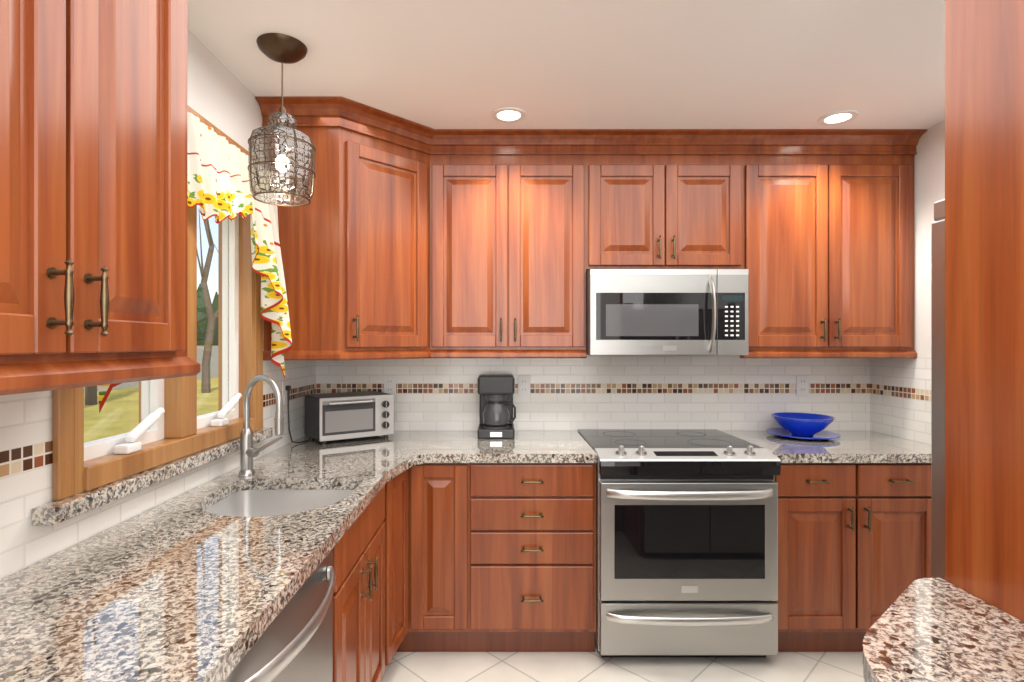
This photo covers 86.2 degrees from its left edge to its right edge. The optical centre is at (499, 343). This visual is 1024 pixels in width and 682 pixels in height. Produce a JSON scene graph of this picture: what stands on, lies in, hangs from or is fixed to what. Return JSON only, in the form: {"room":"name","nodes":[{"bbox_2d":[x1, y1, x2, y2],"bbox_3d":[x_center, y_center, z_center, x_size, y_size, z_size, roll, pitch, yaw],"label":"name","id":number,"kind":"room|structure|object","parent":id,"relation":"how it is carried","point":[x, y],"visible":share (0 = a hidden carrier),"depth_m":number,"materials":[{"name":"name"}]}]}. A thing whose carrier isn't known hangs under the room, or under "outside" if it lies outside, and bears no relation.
{"room":"kitchen","nodes":[
{"label":"kitchen","id":0,"kind":"room"},
{"bbox_2d":[0,28,319,579],"bbox_3d":[-1.090,0.180,0.560,0.120,2.440,5.240,0,0,0],"label":"wall","id":1,"kind":"structure","parent":0,"point":[26,419],"depth_m":1.47,"materials":[{"name":"tile"}]},
{"bbox_2d":[0,0,198,375],"bbox_3d":[-0.855,-0.506,0.853,0.348,1.067,0.743,0,0,0],"label":"upper cabinet","id":2,"kind":"object","parent":1,"relation":"attached to","point":[93,192],"depth_m":0.91,"materials":[{"name":"brown wood"}]},
{"bbox_2d":[32,428,271,525],"bbox_3d":[-1.004,0.380,1.780,0.049,0.040,1.160,0,0,0],"label":"window sill","id":3,"kind":"structure","parent":1,"relation":"attached to","point":[52,513],"depth_m":1.44,"materials":[{"name":"stone"}]},
{"bbox_2d":[53,105,262,500],"bbox_3d":[-1.074,-0.207,1.795,0.148,1.135,1.080,0,0,0],"label":"window","id":4,"kind":"structure","parent":1,"relation":"in","point":[172,425],"depth_m":1.79,"materials":[{"name":"brown wood"}]},
{"bbox_2d":[98,112,291,412],"bbox_3d":[-0.939,-0.282,1.815,0.140,0.885,1.120,0,0,0],"label":"curtain","id":5,"kind":"object","parent":4,"relation":"hanging from","point":[218,184],"visible":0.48,"depth_m":2.02,"materials":[{"name":"fabric"}]},
{"bbox_2d":[282,380,287,404],"bbox_3d":[-1.024,0.233,2.610,0.008,0.115,0.070,0,0,0],"label":"electrical outlet","id":6,"kind":"object","parent":1,"relation":"attached to","point":[285,394],"visible":0.94,"depth_m":2.60,"materials":[{"name":"white plastic"}]},
{"bbox_2d":[187,0,944,128],"bbox_3d":[0.520,-1.090,0.560,3.340,0.100,5.240,0,0,0],"label":"ceiling","id":7,"kind":"structure","parent":0,"point":[649,64],"depth_m":2.00,"materials":[{"name":"white paint"}]},
{"bbox_2d":[248,33,315,206],"bbox_3d":[-0.760,-0.771,1.910,0.222,0.536,0.222,0,0,0],"label":"pendant lamp","id":8,"kind":"object","parent":7,"relation":"hanging from","point":[282,48],"visible":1,"depth_m":1.88,"materials":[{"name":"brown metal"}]},
{"bbox_2d":[491,107,525,122],"bbox_3d":[0.040,-1.037,2.480,0.160,0.005,0.160,0,0,0],"label":"recessed light","id":9,"kind":"object","parent":7,"relation":"in","point":[508,114],"visible":1,"depth_m":2.48,"materials":[{"name":"white plastic"}]},
{"bbox_2d":[818,110,858,124],"bbox_3d":[1.550,-1.037,2.510,0.160,0.005,0.160,0,0,0],"label":"recessed light","id":10,"kind":"object","parent":7,"relation":"in","point":[838,117],"visible":1,"depth_m":2.51,"materials":[{"name":"white plastic"}]},
{"bbox_2d":[320,355,867,430],"bbox_3d":[0.530,0.180,3.120,3.060,2.440,0.120,0,0,0],"label":"wall","id":11,"kind":"structure","parent":0,"point":[719,392],"depth_m":3.06,"materials":[{"name":"tile"}]},
{"bbox_2d":[259,100,446,351],"bbox_3d":[-0.654,-0.506,2.719,0.748,1.067,0.678,0,0,0],"label":"upper cabinet","id":12,"kind":"object","parent":11,"relation":"attached to","point":[401,238],"depth_m":2.45,"materials":[{"name":"brown wood"}]},
{"bbox_2d":[384,375,395,395],"bbox_3d":[-0.615,0.233,3.054,0.070,0.115,0.008,0,0,0],"label":"electrical outlet","id":13,"kind":"object","parent":11,"relation":"attached to","point":[389,384],"visible":0.96,"depth_m":3.05,"materials":[{"name":"white plastic"}]},
{"bbox_2d":[518,375,529,395],"bbox_3d":[0.135,0.233,3.054,0.070,0.115,0.008,0,0,0],"label":"electrical outlet","id":14,"kind":"object","parent":11,"relation":"attached to","point":[523,385],"visible":1,"depth_m":3.05,"materials":[{"name":"white plastic"}]},
{"bbox_2d":[447,129,606,351],"bbox_3d":[0.045,-0.506,2.857,0.910,1.067,0.402,0,0,0],"label":"upper cabinet","id":15,"kind":"object","parent":11,"relation":"attached to","point":[527,208],"depth_m":2.71,"materials":[{"name":"brown wood"}]},
{"bbox_2d":[607,132,746,268],"bbox_3d":[0.820,-0.707,2.884,0.780,0.664,0.347,0,0,0],"label":"upper cabinet","id":16,"kind":"object","parent":11,"relation":"attached to","point":[676,200],"depth_m":2.71,"materials":[{"name":"brown wood"}]},
{"bbox_2d":[586,269,748,354],"bbox_3d":[0.820,-0.155,2.814,0.770,0.420,0.483,0,0,0],"label":"microwave","id":17,"kind":"object","parent":16,"relation":"attached to","point":[667,311],"visible":1,"depth_m":2.65,"materials":[{"name":"grey metal"}]},
{"bbox_2d":[796,375,808,395],"bbox_3d":[1.690,0.233,3.054,0.070,0.115,0.008,0,0,0],"label":"electrical outlet","id":18,"kind":"object","parent":11,"relation":"attached to","point":[802,385],"visible":1,"depth_m":3.05,"materials":[{"name":"white plastic"}]},
{"bbox_2d":[747,132,922,351],"bbox_3d":[1.604,-0.506,2.884,0.928,1.067,0.347,0,0,0],"label":"upper cabinet","id":19,"kind":"object","parent":11,"relation":"attached to","point":[830,215],"depth_m":2.71,"materials":[{"name":"brown wood"}]},
{"bbox_2d":[381,642,864,681],"bbox_3d":[0.520,1.450,0.560,3.340,0.100,5.240,0,0,0],"label":"floor","id":20,"kind":"structure","parent":0,"point":[595,666],"depth_m":2.36,"materials":[{"name":"tile"}]},
{"bbox_2d":[224,549,334,681],"bbox_3d":[-0.694,0.963,1.174,0.612,0.870,0.600,0,0,0],"label":"dishwasher","id":21,"kind":"object","parent":20,"relation":"on","point":[294,642],"visible":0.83,"depth_m":1.20,"materials":[{"name":"grey metal"}]},
{"bbox_2d":[333,539,384,681],"bbox_3d":[-0.736,1.069,1.803,0.583,0.658,0.654,0,0,0],"label":"base cabinet","id":22,"kind":"object","parent":20,"relation":"on","point":[358,564],"depth_m":1.74,"materials":[{"name":"brown wood"}]},
{"bbox_2d":[0,431,419,681],"bbox_3d":[-0.698,0.505,1.259,0.660,0.040,3.598,0,0,0],"label":"countertop","id":23,"kind":"structure","parent":22,"relation":"on","point":[185,587],"depth_m":1.12,"materials":[{"name":"stone"}]},
{"bbox_2d":[238,375,283,475],"bbox_3d":[-0.864,0.297,1.992,0.229,0.374,0.058,0,0,27],"label":"faucet","id":24,"kind":"object","parent":23,"relation":"on","point":[248,452],"visible":1,"depth_m":2.01,"materials":[{"name":"silver metal"}]},
{"bbox_2d":[205,490,353,516],"bbox_3d":[-0.710,0.613,1.752,0.468,0.174,0.452,0,0,0],"label":"sink","id":25,"kind":"object","parent":23,"relation":"in","point":[251,503],"visible":0.1,"depth_m":1.97,"materials":[{"name":"silver metal"}]},
{"bbox_2d":[305,391,393,443],"bbox_3d":[-0.767,0.372,2.806,0.380,0.225,0.296,0,0,-35],"label":"toaster oven","id":26,"kind":"object","parent":23,"relation":"on","point":[339,416],"visible":1,"depth_m":2.71,"materials":[{"name":"silver metal"}]},
{"bbox_2d":[285,385,308,442],"bbox_3d":[-0.986,0.341,2.664,0.069,0.286,0.133,0,0,0],"label":"cord","id":27,"kind":"object","parent":26,"relation":"attached to","point":[288,388],"visible":0.94,"depth_m":2.61,"materials":[{"name":"black plastic"}]},
{"bbox_2d":[341,463,424,666],"bbox_3d":[-0.684,0.962,2.256,0.688,0.872,0.388,0,0,0],"label":"base cabinet","id":28,"kind":"object","parent":20,"relation":"on","point":[396,515],"depth_m":2.36,"materials":[{"name":"brown wood"}]},
{"bbox_2d":[292,431,411,450],"bbox_3d":[-0.698,0.505,2.729,0.420,0.040,0.658,0,0,0],"label":"countertop","id":29,"kind":"structure","parent":28,"relation":"on","point":[375,443],"depth_m":2.64,"materials":[{"name":"stone"}]},
{"bbox_2d":[425,463,472,651],"bbox_3d":[-0.285,0.962,2.712,0.292,0.872,0.691,0,0,0],"label":"base cabinet","id":30,"kind":"object","parent":20,"relation":"on","point":[464,557],"depth_m":2.43,"materials":[{"name":"brown wood"}]},
{"bbox_2d":[473,463,595,651],"bbox_3d":[0.114,0.962,2.744,0.633,0.872,0.628,0,0,0],"label":"base cabinet","id":31,"kind":"object","parent":20,"relation":"on","point":[534,524],"depth_m":2.43,"materials":[{"name":"brown wood"}]},
{"bbox_2d":[400,431,596,463],"bbox_3d":[0.001,0.505,2.709,0.858,0.040,0.698,0,0,0],"label":"countertop","id":32,"kind":"structure","parent":31,"relation":"on","point":[433,446],"depth_m":2.54,"materials":[{"name":"stone"}]},
{"bbox_2d":[477,374,515,438],"bbox_3d":[-0.016,0.325,2.894,0.199,0.318,0.222,0,0,0],"label":"coffee maker","id":33,"kind":"object","parent":32,"relation":"on","point":[496,392],"visible":1,"depth_m":2.80,"materials":[{"name":"black plastic"}]},
{"bbox_2d":[578,429,780,656],"bbox_3d":[0.820,0.922,2.676,0.776,0.951,0.744,0,0,0],"label":"range","id":34,"kind":"object","parent":20,"relation":"on","point":[686,542],"visible":1,"depth_m":2.37,"materials":[{"name":"silver metal"}]},
{"bbox_2d":[775,463,876,651],"bbox_3d":[1.430,0.962,2.744,0.440,0.872,0.628,0,0,0],"label":"base cabinet","id":35,"kind":"object","parent":20,"relation":"on","point":[827,601],"depth_m":2.43,"materials":[{"name":"brown wood"}]},
{"bbox_2d":[722,431,930,462],"bbox_3d":[1.639,0.505,2.736,0.858,0.040,0.643,0,0,0],"label":"countertop","id":36,"kind":"structure","parent":35,"relation":"on","point":[852,446],"depth_m":2.54,"materials":[{"name":"stone"}]},
{"bbox_2d":[766,412,840,439],"bbox_3d":[1.580,0.430,2.860,0.344,0.108,0.344,0,0,0],"label":"bowl","id":37,"kind":"object","parent":36,"relation":"on","point":[804,426],"visible":1,"depth_m":2.81,"materials":[{"name":"blue ceramic"}]},
{"bbox_2d":[877,463,930,619],"bbox_3d":[1.796,0.962,2.744,0.544,0.872,0.628,0,0,0],"label":"base cabinet","id":38,"kind":"object","parent":20,"relation":"on","point":[903,489],"depth_m":2.43,"materials":[{"name":"brown wood"}]},
{"bbox_2d":[931,199,944,579],"bbox_3d":[1.354,0.545,0.802,0.832,1.706,0.884,0,0,0],"label":"fridge","id":39,"kind":"object","parent":20,"relation":"on","point":[938,398],"visible":0.25,"depth_m":1.17,"materials":[{"name":"grey metal"}]},
{"bbox_2d":[945,0,1023,621],"bbox_3d":[0.925,0.209,0.718,0.020,2.378,0.815,0,0,0],"label":"panel","id":40,"kind":"object","parent":20,"relation":"on","point":[984,300],"visible":1,"depth_m":1.03,"materials":[{"name":"brown wood"}]},
{"bbox_2d":[868,121,944,444],"bbox_3d":[2.130,0.180,0.560,0.120,2.440,5.240,0,0,0],"label":"wall","id":41,"kind":"structure","parent":0,"point":[888,396],"depth_m":2.71,"materials":[{"name":"paint"}]},
{"bbox_3d":[0.714,0.962,0.070,0.398,0.873,1.220,0,0,0],"label":"cabinet","id":42,"kind":"object","parent":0,"visible":0},
{"bbox_2d":[863,578,1023,681],"bbox_3d":[0.722,0.505,0.297,0.383,0.040,1.675,0,0,0],"label":"countertop","id":43,"kind":"structure","parent":42,"relation":"on","point":[930,630],"depth_m":0.90,"materials":[{"name":"stone"}]},
{"label":"outside","id":44,"kind":"structure","parent":0,"visible":0},
{"bbox_2d":[84,377,217,442],"bbox_3d":[-46.093,2.075,18.060,89.875,0.150,150.000,0,0,0],"label":"lawn","id":45,"kind":"structure","parent":44,"point":[107,405],"depth_m":16.45,"materials":[{"name":"green plant"}]},
{"bbox_2d":[84,346,217,392],"bbox_3d":[-17.130,1.049,38.060,0.200,1.898,90.000,0,0,0],"label":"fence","id":46,"kind":"object","parent":45,"relation":"on","point":[199,360],"depth_m":31.21,"materials":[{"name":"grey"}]},
{"bbox_2d":[85,212,217,404],"bbox_3d":[-20.049,-4.044,42.683,18.011,12.085,79.927,0,0,0],"label":"trees","id":47,"kind":"object","parent":45,"relation":"on","point":[200,306],"depth_m":22.36,"materials":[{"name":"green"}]}
]}

